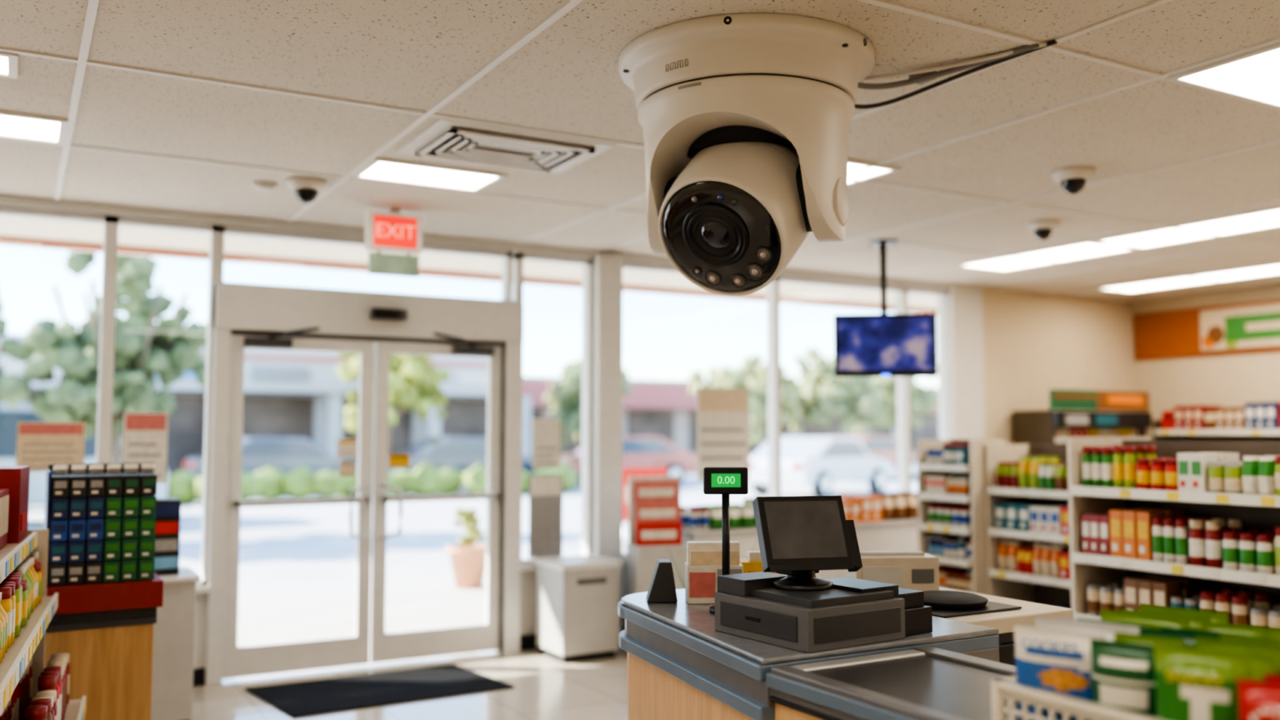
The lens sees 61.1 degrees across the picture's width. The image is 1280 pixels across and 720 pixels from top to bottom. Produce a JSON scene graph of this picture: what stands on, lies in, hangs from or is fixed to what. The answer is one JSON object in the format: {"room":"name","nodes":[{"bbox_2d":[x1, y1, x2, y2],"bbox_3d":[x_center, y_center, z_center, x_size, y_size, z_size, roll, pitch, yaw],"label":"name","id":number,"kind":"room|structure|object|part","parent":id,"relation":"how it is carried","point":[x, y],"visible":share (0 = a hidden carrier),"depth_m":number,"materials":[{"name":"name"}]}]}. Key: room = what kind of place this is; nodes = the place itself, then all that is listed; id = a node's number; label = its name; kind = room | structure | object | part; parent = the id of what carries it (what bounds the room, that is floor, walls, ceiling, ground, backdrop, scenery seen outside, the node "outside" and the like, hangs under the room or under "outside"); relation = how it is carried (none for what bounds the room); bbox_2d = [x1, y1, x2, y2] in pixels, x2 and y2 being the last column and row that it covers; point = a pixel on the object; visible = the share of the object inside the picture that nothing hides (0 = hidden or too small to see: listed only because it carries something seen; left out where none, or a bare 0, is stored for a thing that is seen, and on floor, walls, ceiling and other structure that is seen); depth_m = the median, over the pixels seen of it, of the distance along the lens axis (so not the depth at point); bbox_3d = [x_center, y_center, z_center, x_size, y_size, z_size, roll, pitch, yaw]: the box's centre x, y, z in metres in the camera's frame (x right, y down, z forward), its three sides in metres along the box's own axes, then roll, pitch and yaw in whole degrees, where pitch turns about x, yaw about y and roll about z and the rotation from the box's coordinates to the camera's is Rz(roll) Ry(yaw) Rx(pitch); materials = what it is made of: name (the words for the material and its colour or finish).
{"room":"convenience store","nodes":[
{"label":"convenience store","id":0,"kind":"room"},
{"bbox_2d":[191,647,626,719],"bbox_3d":[1.941,1.780,3.376,12.850,0.100,10.100,2,-4,-30],"label":"floor","id":1,"kind":"structure","parent":0,"point":[546,688],"depth_m":6.23,"materials":[{"name":"tile"}]},
{"bbox_2d":[0,466,85,719],"bbox_3d":[-2.135,1.042,3.354,0.685,1.370,1.825,2,-4,-24],"label":"shelf","id":2,"kind":"object","parent":1,"relation":"on","point":[28,691],"visible":1,"depth_m":3.74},
{"bbox_2d":[44,462,164,719],"bbox_3d":[-2.314,1.125,4.633,0.450,1.375,0.470,2,-4,-30],"label":"display","id":3,"kind":"object","parent":1,"relation":"on","point":[100,518],"visible":0.97,"depth_m":4.47,"materials":[{"name":"brown wood"}]},
{"bbox_2d":[151,497,200,719],"bbox_3d":[-2.495,1.307,5.667,0.300,1.150,0.440,2,-4,-30],"label":"display stand","id":4,"kind":"object","parent":1,"relation":"on","point":[172,683],"visible":0.62,"depth_m":5.52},
{"bbox_2d":[244,663,515,718],"bbox_3d":[-1.522,1.924,6.351,1.389,0.012,0.820,2,-4,-30],"label":"entrance mat","id":5,"kind":"object","parent":1,"relation":"on","point":[345,693],"visible":1,"depth_m":6.32,"materials":[{"name":"black rubber"}]},
{"bbox_2d":[533,554,622,663],"bbox_3d":[-0.424,1.675,7.338,0.444,0.640,0.444,2,-4,-30],"label":"litter bin","id":6,"kind":"object","parent":1,"relation":"on","point":[578,597],"visible":0.99,"depth_m":7.17,"materials":[{"name":"white plastic"}]},
{"bbox_2d":[626,475,686,595],"bbox_3d":[0.120,1.397,7.380,0.360,1.200,0.300,1,-4,-15],"label":"display stand","id":7,"kind":"object","parent":1,"relation":"on","point":[654,502],"visible":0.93,"depth_m":7.36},
{"bbox_2d":[682,517,918,578],"bbox_3d":[1.333,1.655,8.299,2.540,0.810,0.540,2,-4,-30],"label":"shelf","id":8,"kind":"object","parent":1,"relation":"on","point":[892,534],"visible":0.16,"depth_m":8.25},
{"bbox_2d":[680,491,917,530],"bbox_3d":[1.330,1.146,8.322,2.375,0.205,0.288,2,-4,-30],"label":"products","id":9,"kind":"object","parent":8,"relation":"on","point":[859,508],"visible":0.48,"depth_m":8.35},
{"bbox_2d":[617,586,1073,719],"bbox_3d":[1.126,1.201,2.594,1.441,0.950,3.096,2,-4,-30],"label":"countertop","id":10,"kind":"structure","parent":1,"relation":"on","point":[679,667],"depth_m":2.80,"materials":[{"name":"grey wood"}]},
{"bbox_2d":[646,559,677,602],"bbox_3d":[0.071,0.724,3.557,0.098,0.130,0.100,0,-4,-2],"label":"card reader","id":11,"kind":"object","parent":10,"relation":"on","point":[662,588],"visible":1,"depth_m":3.51,"materials":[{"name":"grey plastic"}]},
{"bbox_2d":[684,541,743,604],"bbox_3d":[0.242,0.693,3.546,0.180,0.190,0.112,0,-4,-2],"label":"box","id":12,"kind":"object","parent":10,"relation":"on","point":[704,564],"visible":0.8,"depth_m":3.50,"materials":[{"name":"beige cardboard"}]},
{"bbox_2d":[702,466,747,613],"bbox_3d":[0.264,0.552,3.333,0.136,0.443,0.100,0,-4,0],"label":"display","id":13,"kind":"object","parent":10,"relation":"on","point":[725,482],"visible":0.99,"depth_m":3.33,"materials":[{"name":"black plastic"}]},
{"bbox_2d":[739,551,785,574],"bbox_3d":[0.424,0.730,3.725,0.160,0.140,0.102,0,-4,-2],"label":"carton","id":14,"kind":"object","parent":10,"relation":"on","point":[753,562],"visible":0.28,"depth_m":3.68,"materials":[{"name":"yellow cardboard"}]},
{"bbox_2d":[715,495,932,653],"bbox_3d":[0.511,0.565,3.004,0.486,0.374,0.383,3,-5,-34],"label":"cash register","id":15,"kind":"object","parent":10,"relation":"on","point":[799,537],"visible":1,"depth_m":2.92,"materials":[{"name":"grey plastic"}]},
{"bbox_2d":[752,495,862,591],"bbox_3d":[0.449,0.500,2.981,0.290,0.249,0.217,2,-4,-30],"label":"monitor","id":16,"kind":"object","parent":15,"relation":"on","point":[799,537],"depth_m":2.95,"materials":[{"name":"black plastic"}]},
{"bbox_2d":[844,550,939,591],"bbox_3d":[0.901,0.760,3.892,0.300,0.142,0.164,0,-4,-5],"label":"box","id":17,"kind":"object","parent":10,"relation":"on","point":[915,570],"visible":0.66,"depth_m":3.82,"materials":[{"name":"beige cardboard"}]},
{"bbox_2d":[923,590,1022,617],"bbox_3d":[1.007,0.791,3.562,0.350,0.037,0.320,2,-4,-30],"label":"plate","id":18,"kind":"object","parent":10,"relation":"on","point":[944,603],"visible":0.77,"depth_m":3.47,"materials":[{"name":"black plastic"}]},
{"bbox_2d":[991,675,1162,719],"bbox_3d":[1.042,0.640,1.867,0.494,0.098,0.684,2,-4,-30],"label":"basket","id":19,"kind":"object","parent":10,"relation":"on","point":[1036,700],"depth_m":1.93,"materials":[{"name":"plastic"}]},
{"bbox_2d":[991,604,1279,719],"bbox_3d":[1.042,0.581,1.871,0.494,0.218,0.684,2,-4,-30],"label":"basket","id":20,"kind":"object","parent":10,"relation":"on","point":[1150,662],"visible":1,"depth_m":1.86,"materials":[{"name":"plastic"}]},
{"bbox_2d":[916,439,1005,594],"bbox_3d":[2.286,1.294,7.705,0.365,1.450,0.510,2,-4,-30],"label":"shelf","id":21,"kind":"object","parent":1,"relation":"on","point":[951,473],"visible":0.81,"depth_m":7.62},
{"bbox_2d":[984,444,1071,608],"bbox_3d":[2.875,1.265,7.047,0.465,1.420,1.200,2,-4,-30],"label":"shelf","id":22,"kind":"object","parent":1,"relation":"on","point":[1027,493],"visible":0.29,"depth_m":7.32,"materials":[{"name":"white metal"}]},
{"bbox_2d":[1012,409,1148,444],"bbox_3d":[4.132,1.328,10.076,1.350,1.700,0.465,2,-4,-30],"label":"wall shelf","id":23,"kind":"object","parent":1,"relation":"on","point":[1028,427],"visible":0.23,"depth_m":9.84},
{"bbox_2d":[1048,389,1151,428],"bbox_3d":[4.179,0.448,9.804,1.350,0.340,0.065,2,-4,-30],"label":"boxes","id":24,"kind":"object","parent":23,"relation":"attached to","point":[1059,399],"visible":1,"depth_m":9.76,"materials":[{"name":"cardboard"}]},
{"bbox_2d":[1066,440,1279,628],"bbox_3d":[3.095,1.081,4.612,0.465,1.460,2.650,2,-4,-30],"label":"shelf","id":25,"kind":"object","parent":1,"relation":"on","point":[1195,525],"visible":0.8,"depth_m":5.29,"materials":[{"name":"white metal"}]},
{"bbox_2d":[1152,402,1279,440],"bbox_3d":[6.561,1.137,7.713,0.465,1.765,6.050,2,-4,-30],"label":"products","id":26,"kind":"object","parent":1,"relation":"on","point":[1255,421],"visible":0.14,"depth_m":9.80},
{"bbox_3d":[6.561,1.209,7.708,0.465,1.620,6.050,2,-4,-30],"label":"shelf","id":27,"kind":"part","parent":26,"relation":"part of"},
{"bbox_2d":[0,205,1135,668],"bbox_3d":[-0.559,0.608,7.795,12.850,2.830,0.100,2,-4,-30],"label":"wall","id":28,"kind":"structure","parent":0,"point":[1034,344],"depth_m":10.28,"materials":[{"name":"beige paint"}]},
{"bbox_2d":[0,206,111,462],"bbox_3d":[-3.763,0.240,5.925,1.550,2.215,0.170,2,-4,-30],"label":"window","id":29,"kind":"structure","parent":28,"relation":"in","point":[106,221],"depth_m":6.29,"materials":[{"name":"white metal"}]},
{"bbox_2d":[16,422,85,471],"bbox_3d":[-3.351,0.494,6.165,0.340,0.280,0.005,2,-4,-30],"label":"poster","id":30,"kind":"object","parent":29,"relation":"attached to","point":[40,445],"visible":0.8,"depth_m":6.16,"materials":[{"name":"beige paper"}]},
{"bbox_2d":[103,216,218,593],"bbox_3d":[-2.854,0.275,6.449,0.630,2.215,0.170,2,-4,-30],"label":"window","id":31,"kind":"structure","parent":28,"relation":"in","point":[202,587],"depth_m":6.52,"materials":[{"name":"white metal"}]},
{"bbox_2d":[122,412,168,483],"bbox_3d":[-2.927,0.520,6.409,0.240,0.420,0.005,2,-4,-30],"label":"poster","id":32,"kind":"object","parent":31,"relation":"attached to","point":[144,433],"visible":0.69,"depth_m":6.42,"materials":[{"name":"beige paper"}]},
{"bbox_2d":[222,326,374,679],"bbox_3d":[-2.102,0.860,6.763,0.895,2.150,0.190,2,-4,-30],"label":"door","id":33,"kind":"structure","parent":28,"relation":"in","point":[242,661],"depth_m":6.75,"materials":[{"name":"white metal"}]},
{"bbox_2d":[336,439,357,457],"bbox_3d":[-1.886,0.568,6.974,0.130,0.120,0.005,2,-4,-30],"label":"poster","id":34,"kind":"object","parent":33,"relation":"attached to","point":[346,448],"visible":1,"depth_m":6.97,"materials":[{"name":"beige paper"}]},
{"bbox_2d":[339,460,355,476],"bbox_3d":[-1.881,0.698,6.967,0.100,0.100,0.005,2,-4,-30],"label":"poster","id":35,"kind":"object","parent":33,"relation":"attached to","point":[347,468],"visible":1,"depth_m":6.96,"materials":[{"name":"beige paper"}]},
{"bbox_2d":[204,281,524,686],"bbox_3d":[-1.735,0.765,7.069,2.020,2.420,0.200,2,-4,-30],"label":"door frame","id":36,"kind":"structure","parent":28,"relation":"attached to","point":[240,308],"depth_m":7.00,"materials":[{"name":"metal"}]},
{"bbox_2d":[217,226,512,300],"bbox_3d":[-1.769,-0.594,7.170,1.950,0.385,0.110,2,-4,-30],"label":"window","id":37,"kind":"structure","parent":28,"relation":"in","point":[507,257],"depth_m":7.04,"materials":[{"name":"white metal"}]},
{"bbox_2d":[370,307,407,320],"bbox_3d":[-1.627,-0.297,7.035,0.220,0.065,0.090,2,-4,-30],"label":"sensor","id":38,"kind":"object","parent":28,"relation":"attached to","point":[375,313],"visible":1,"depth_m":7.00,"materials":[{"name":"black plastic"}]},
{"bbox_2d":[193,625,624,686],"bbox_3d":[-0.534,1.967,7.651,12.840,0.100,0.015,2,-4,-30],"label":"baseboard","id":39,"kind":"structure","parent":28,"relation":"attached to","point":[526,642],"depth_m":7.48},
{"bbox_2d":[369,332,501,663],"bbox_3d":[-1.320,0.890,7.213,0.880,2.150,0.190,2,-4,-30],"label":"door","id":40,"kind":"structure","parent":28,"relation":"in","point":[384,646],"depth_m":7.19,"materials":[{"name":"white metal"}]},
{"bbox_2d":[388,453,409,467],"bbox_3d":[-1.587,0.665,7.140,0.140,0.090,0.005,2,-4,-30],"label":"poster","id":41,"kind":"object","parent":40,"relation":"attached to","point":[395,460],"visible":1,"depth_m":7.14,"materials":[{"name":"yellow paper"}]},
{"bbox_2d":[0,216,937,315],"bbox_3d":[-1.559,-1.123,8.796,22.000,0.580,2.430,2,-4,-30],"label":"entrance canopy","id":42,"kind":"object","parent":28,"relation":"attached to","point":[14,231],"visible":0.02,"depth_m":9.22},
{"bbox_2d":[0,194,949,290],"bbox_3d":[-1.663,-0.822,7.171,10.220,0.060,0.040,2,-4,-30],"label":"crown molding","id":43,"kind":"structure","parent":28,"relation":"attached to","point":[13,201],"depth_m":6.97,"materials":[{"name":"paint"}]},
{"bbox_2d":[512,253,593,571],"bbox_3d":[-0.611,0.362,7.741,0.630,2.215,0.170,2,-4,-30],"label":"window","id":44,"kind":"structure","parent":28,"relation":"in","point":[526,564],"depth_m":7.86,"materials":[{"name":"white metal"}]},
{"bbox_2d":[528,474,562,558],"bbox_3d":[-0.666,1.107,7.678,0.260,0.580,0.005,2,-4,-30],"label":"poster","id":45,"kind":"object","parent":44,"relation":"attached to","point":[545,491],"visible":1,"depth_m":7.67,"materials":[{"name":"grey paper"}]},
{"bbox_2d":[532,418,560,468],"bbox_3d":[-0.666,0.593,7.712,0.220,0.350,0.005,2,-4,-30],"label":"poster","id":46,"kind":"object","parent":44,"relation":"attached to","point":[546,433],"visible":1,"depth_m":7.71,"materials":[{"name":"beige paper"}]},
{"bbox_2d":[592,253,622,632],"bbox_3d":[-0.271,0.632,7.925,0.200,2.800,0.240,2,-4,-30],"label":"trim column","id":47,"kind":"structure","parent":28,"relation":"attached to","point":[607,325],"depth_m":7.84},
{"bbox_2d":[622,262,950,564],"bbox_3d":[1.290,0.435,8.836,3.440,2.215,0.170,2,-4,-30],"label":"window","id":48,"kind":"structure","parent":28,"relation":"in","point":[773,308],"depth_m":9.22,"materials":[{"name":"white metal"}]},
{"bbox_2d":[697,387,749,482],"bbox_3d":[0.654,0.584,8.477,0.490,0.730,0.005,2,-4,-30],"label":"poster","id":49,"kind":"object","parent":48,"relation":"attached to","point":[722,413],"visible":0.88,"depth_m":8.47,"materials":[{"name":"beige paper"}]},
{"bbox_2d":[946,283,985,439],"bbox_3d":[2.935,0.737,9.709,0.380,2.830,0.070,2,-4,-30],"label":"pilaster","id":50,"kind":"object","parent":28,"relation":"attached to","point":[965,310],"depth_m":9.71,"materials":[{"name":"beige paint"}]},
{"bbox_2d":[0,0,1279,302],"bbox_3d":[1.941,-1.143,3.572,12.850,0.100,10.100,2,-4,-30],"label":"ceiling","id":51,"kind":"structure","parent":0,"point":[411,55],"depth_m":4.54,"materials":[{"name":"tile"}]},
{"bbox_2d":[0,51,17,79],"bbox_3d":[-2.597,-1.077,3.719,0.800,0.016,0.280,2,-4,-30],"label":"ceiling light panel","id":52,"kind":"object","parent":51,"relation":"in","point":[8,61],"depth_m":3.90,"materials":[{"name":"white plastic"}]},
{"bbox_2d":[0,110,68,144],"bbox_3d":[-2.882,-1.020,4.581,0.810,0.016,0.420,2,-4,-30],"label":"ceiling light panel","id":53,"kind":"object","parent":51,"relation":"in","point":[13,125],"depth_m":4.71,"materials":[{"name":"white plastic"}]},
{"bbox_2d":[253,180,276,191],"bbox_3d":[-2.005,-0.927,5.788,0.120,0.035,0.120,2,-4,-30],"label":"smoke detector","id":54,"kind":"object","parent":51,"relation":"attached to","point":[260,185],"visible":1,"depth_m":5.75,"materials":[{"name":"white plastic"}]},
{"bbox_2d":[285,176,326,203],"bbox_3d":[-1.764,-0.887,5.728,0.207,0.122,0.207,2,-4,-30],"label":"dome camera","id":55,"kind":"object","parent":51,"relation":"attached to","point":[306,188],"visible":1,"depth_m":5.67,"materials":[{"name":"plastic"}]},
{"bbox_2d":[364,207,422,277],"bbox_3d":[-1.460,-0.701,6.431,0.330,0.400,0.067,2,-4,-30],"label":"exit sign","id":56,"kind":"object","parent":51,"relation":"hanging from","point":[393,231],"visible":1,"depth_m":6.40,"materials":[{"name":"plastic"}]},
{"bbox_2d":[351,157,506,191],"bbox_3d":[-1.088,-0.952,5.591,0.690,0.016,0.420,2,-4,-30],"label":"ceiling light panel","id":57,"kind":"object","parent":51,"relation":"in","point":[380,169],"depth_m":5.58,"materials":[{"name":"white plastic"}]},
{"bbox_2d":[395,118,615,173],"bbox_3d":[-0.630,-0.977,5.048,0.840,0.034,0.620,2,-4,-30],"label":"ceiling vent","id":58,"kind":"object","parent":51,"relation":"in","point":[445,139],"visible":1,"depth_m":4.97,"materials":[{"name":"white metal"}]},
{"bbox_2d":[0,0,1279,296],"bbox_3d":[1.976,-1.094,3.508,12.850,0.009,9.960,2,-4,-30],"label":"grid","id":59,"kind":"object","parent":51,"relation":"attached to","point":[92,5],"depth_m":4.67,"materials":[{"name":"white metal"}]},
{"bbox_2d":[617,13,874,296],"bbox_3d":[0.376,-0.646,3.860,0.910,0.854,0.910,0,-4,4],"label":"security camera","id":60,"kind":"object","parent":51,"relation":"attached to","point":[744,118],"visible":1,"depth_m":3.60,"materials":[{"name":"plastic"}]},
{"bbox_2d":[846,158,901,186],"bbox_3d":[0.906,-0.962,5.438,0.710,0.016,0.400,2,-4,-30],"label":"ceiling light panel","id":61,"kind":"object","parent":51,"relation":"in","point":[877,171],"depth_m":5.48,"materials":[{"name":"white plastic"}]},
{"bbox_2d":[833,239,937,377],"bbox_3d":[1.694,-0.354,7.524,0.690,0.945,0.180,-1,-4,8],"label":"television","id":62,"kind":"object","parent":51,"relation":"hanging from","point":[883,344],"visible":1,"depth_m":7.43,"materials":[{"name":"black plastic"}]},
{"bbox_2d":[854,39,1057,108],"bbox_3d":[1.050,-1.015,3.825,0.469,0.124,0.644,2,-4,-30],"label":"cable","id":63,"kind":"object","parent":51,"relation":"attached to","point":[922,76],"depth_m":3.93,"materials":[{"name":"black rubber"}]},
{"bbox_2d":[1026,218,1059,239],"bbox_3d":[2.550,-0.815,6.854,0.196,0.116,0.196,2,-4,-30],"label":"dome camera","id":64,"kind":"object","parent":51,"relation":"attached to","point":[1042,229],"visible":1,"depth_m":6.80,"materials":[{"name":"plastic"}]},
{"bbox_2d":[955,240,1140,271],"bbox_3d":[3.047,-0.777,8.192,0.560,0.016,1.240,2,-4,-30],"label":"ceiling light panel","id":65,"kind":"object","parent":51,"relation":"in","point":[1087,249],"depth_m":8.13,"materials":[{"name":"white plastic"}]},
{"bbox_2d":[1051,165,1095,194],"bbox_3d":[2.201,-0.902,5.500,0.207,0.122,0.207,2,-4,-30],"label":"dome camera","id":66,"kind":"object","parent":51,"relation":"attached to","point":[1073,179],"visible":1,"depth_m":5.45,"materials":[{"name":"plastic"}]},
{"bbox_2d":[1091,206,1279,248],"bbox_3d":[3.942,-0.881,6.646,0.560,0.016,2.300,2,-4,-30],"label":"ceiling light panel","id":67,"kind":"object","parent":51,"relation":"in","point":[1269,218],"depth_m":7.10,"materials":[{"name":"white plastic"}]},
{"bbox_2d":[1094,262,1279,293],"bbox_3d":[4.910,-0.709,9.213,0.510,0.016,2.030,2,-4,-30],"label":"ceiling light panel","id":68,"kind":"object","parent":51,"relation":"in","point":[1113,288],"depth_m":9.37,"materials":[{"name":"white plastic"}]},
{"bbox_2d":[1164,41,1279,110],"bbox_3d":[2.664,-1.051,4.106,1.260,0.016,0.610,2,-4,-30],"label":"ceiling light panel","id":69,"kind":"object","parent":51,"relation":"in","point":[1253,76],"depth_m":4.04,"materials":[{"name":"white plastic"}]},
{"bbox_2d":[1133,284,1279,439],"bbox_3d":[7.557,0.535,6.710,0.120,2.830,10.100,2,-4,-30],"label":"wall","id":70,"kind":"structure","parent":0,"point":[1231,380],"depth_m":10.33,"materials":[{"name":"beige paint"}]},
{"bbox_2d":[1133,298,1279,360],"bbox_3d":[7.478,-0.516,6.723,0.075,0.470,9.880,2,-4,-30],"label":"banner sign","id":71,"kind":"object","parent":70,"relation":"attached to","point":[1249,327],"visible":1,"depth_m":10.27,"materials":[{"name":"plastic"}]},
{"bbox_3d":[5.825,-0.331,9.555,0.051,0.380,1.850,2,-4,-30],"label":"sign panel","id":72,"kind":"part","parent":71,"relation":"part of","materials":[{"name":"beige plastic"}]},
{"label":"outside","id":73,"kind":"structure","parent":0,"visible":0},
{"bbox_2d":[27,469,917,585],"bbox_3d":[-12.385,5.065,51.227,150.000,0.155,78.500,2,-4,-30],"label":"ground","id":74,"kind":"structure","parent":73,"point":[312,542],"depth_m":17.12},
{"bbox_2d":[0,298,30,407],"bbox_3d":[-10.706,0.454,15.208,3.732,4.330,3.348,2,-4,-30],"label":"tree","id":75,"kind":"object","parent":74,"relation":"on","point":[15,388],"visible":1,"depth_m":15.29,"materials":[{"name":"green plant"}]},
{"bbox_2d":[0,402,168,505],"bbox_3d":[-10.833,1.768,18.496,4.870,2.050,1.900,3,-5,-40],"label":"van","id":76,"kind":"object","parent":74,"relation":"on","point":[10,416],"visible":0.11,"depth_m":17.94,"materials":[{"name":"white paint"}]},
{"bbox_2d":[0,250,207,463],"bbox_3d":[-7.930,0.410,16.162,2.561,4.547,3.099,-1,-4,8],"label":"tree","id":77,"kind":"object","parent":74,"relation":"on","point":[144,347],"visible":0.84,"depth_m":15.93,"materials":[{"name":"green plant"}]},
{"bbox_2d":[0,333,531,476],"bbox_3d":[-18.910,1.625,33.169,29.050,4.200,11.580,2,-4,-30],"label":"building","id":78,"kind":"structure","parent":74,"relation":"on","point":[287,393],"depth_m":32.49,"materials":[{"name":"paint"}]},
{"bbox_2d":[184,436,373,477],"bbox_3d":[-8.886,2.645,27.085,4.470,1.450,1.900,2,-4,-30],"label":"car","id":79,"kind":"object","parent":74,"relation":"on","point":[284,455],"visible":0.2,"depth_m":26.22,"materials":[{"name":"paint"}]},
{"bbox_2d":[28,459,577,506],"bbox_3d":[-11.498,2.689,22.118,23.047,1.031,1.307,2,-4,-30],"label":"hedge","id":80,"kind":"object","parent":74,"relation":"on","point":[269,482],"visible":0.46,"depth_m":24.42,"materials":[{"name":"green plant"}]},
{"bbox_2d":[336,352,452,454],"bbox_3d":[-6.862,1.370,29.964,2.910,4.479,3.921,0,-4,0],"label":"tree","id":81,"kind":"object","parent":74,"relation":"on","point":[411,378],"visible":0.48,"depth_m":29.16,"materials":[{"name":"green plant"}]},
{"bbox_2d":[387,436,538,475],"bbox_3d":[-4.416,2.756,28.738,4.470,1.450,1.900,2,-4,-30],"label":"car","id":82,"kind":"object","parent":74,"relation":"on","point":[461,454],"visible":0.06,"depth_m":27.65,"materials":[{"name":"blue paint"}]},
{"bbox_2d":[544,380,577,447],"bbox_3d":[-2.190,2.393,41.275,2.368,3.954,2.766,-2,-4,29],"label":"tree","id":83,"kind":"object","parent":74,"relation":"on","point":[550,397],"visible":0.06,"depth_m":40.95,"materials":[{"name":"green plant"}]},
{"bbox_2d":[553,357,633,479],"bbox_3d":[-1.769,1.939,35.731,2.515,4.117,3.239,2,-4,-30],"label":"tree","id":84,"kind":"object","parent":74,"relation":"on","point":[569,389],"visible":0.4,"depth_m":35.36,"materials":[{"name":"green plant"}]},
{"bbox_2d":[560,435,697,485],"bbox_3d":[-0.641,2.933,31.374,4.470,1.450,1.900,2,-4,-30],"label":"car","id":85,"kind":"object","parent":74,"relation":"on","point":[638,451],"visible":0.35,"depth_m":30.98,"materials":[{"name":"red paint"}]},
{"bbox_2d":[522,375,939,457],"bbox_3d":[3.577,3.208,54.512,29.200,3.900,9.000,2,-4,-30],"label":"building","id":86,"kind":"structure","parent":74,"relation":"on","point":[666,409],"depth_m":48.66,"materials":[{"name":"beige paint"}]},
{"bbox_2d":[687,353,803,446],"bbox_3d":[4.139,2.058,41.100,3.996,4.598,4.874,2,-4,-30],"label":"tree","id":87,"kind":"object","parent":74,"relation":"on","point":[752,375],"visible":0.42,"depth_m":40.41,"materials":[{"name":"green plant"}]},
{"bbox_2d":[747,436,893,496],"bbox_3d":[4.545,2.654,27.220,1.909,1.450,4.474,-3,-5,40],"label":"car","id":88,"kind":"object","parent":74,"relation":"on","point":[820,462],"visible":0.88,"depth_m":26.03,"materials":[{"name":"silver paint"}]},
{"bbox_2d":[785,346,881,436],"bbox_3d":[7.356,1.945,42.577,4.358,5.022,4.760,2,-4,-30],"label":"tree","id":89,"kind":"object","parent":74,"relation":"on","point":[822,396],"visible":0.77,"depth_m":41.79,"materials":[{"name":"green plant"}]},
{"bbox_2d":[826,435,916,481],"bbox_3d":[7.471,3.239,35.933,4.470,1.450,1.900,3,-5,-40],"label":"car","id":90,"kind":"object","parent":74,"relation":"on","point":[882,447],"visible":0.16,"depth_m":35.23,"materials":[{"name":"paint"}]},
{"bbox_2d":[832,364,938,436],"bbox_3d":[11.051,1.951,49.243,6.452,5.903,5.516,2,-4,-30],"label":"tree","id":91,"kind":"object","parent":74,"relation":"on","point":[886,401],"visible":0.33,"depth_m":48.61,"materials":[{"name":"green plant"}]},
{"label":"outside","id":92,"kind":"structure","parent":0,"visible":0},
{"bbox_2d":[237,570,485,663],"bbox_3d":[1.845,2.357,11.672,45.000,0.100,4.400,2,-4,-30],"label":"ground","id":93,"kind":"structure","parent":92,"point":[316,609],"depth_m":9.43,"materials":[{"name":"concrete"}]},
{"bbox_2d":[446,506,485,589],"bbox_3d":[-1.688,1.845,10.704,0.440,0.792,0.440,2,-4,-30],"label":"terracotta planter","id":94,"kind":"object","parent":93,"relation":"on","point":[467,558],"visible":0.97,"depth_m":10.59,"materials":[{"name":"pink ceramic"}]},
{"bbox_2d":[622,466,666,551],"bbox_3d":[0.043,1.797,12.432,0.600,1.120,0.070,2,-4,-30],"label":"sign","id":95,"kind":"object","parent":93,"relation":"on","point":[651,471],"visible":0.3,"depth_m":12.33,"materials":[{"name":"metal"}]}
]}

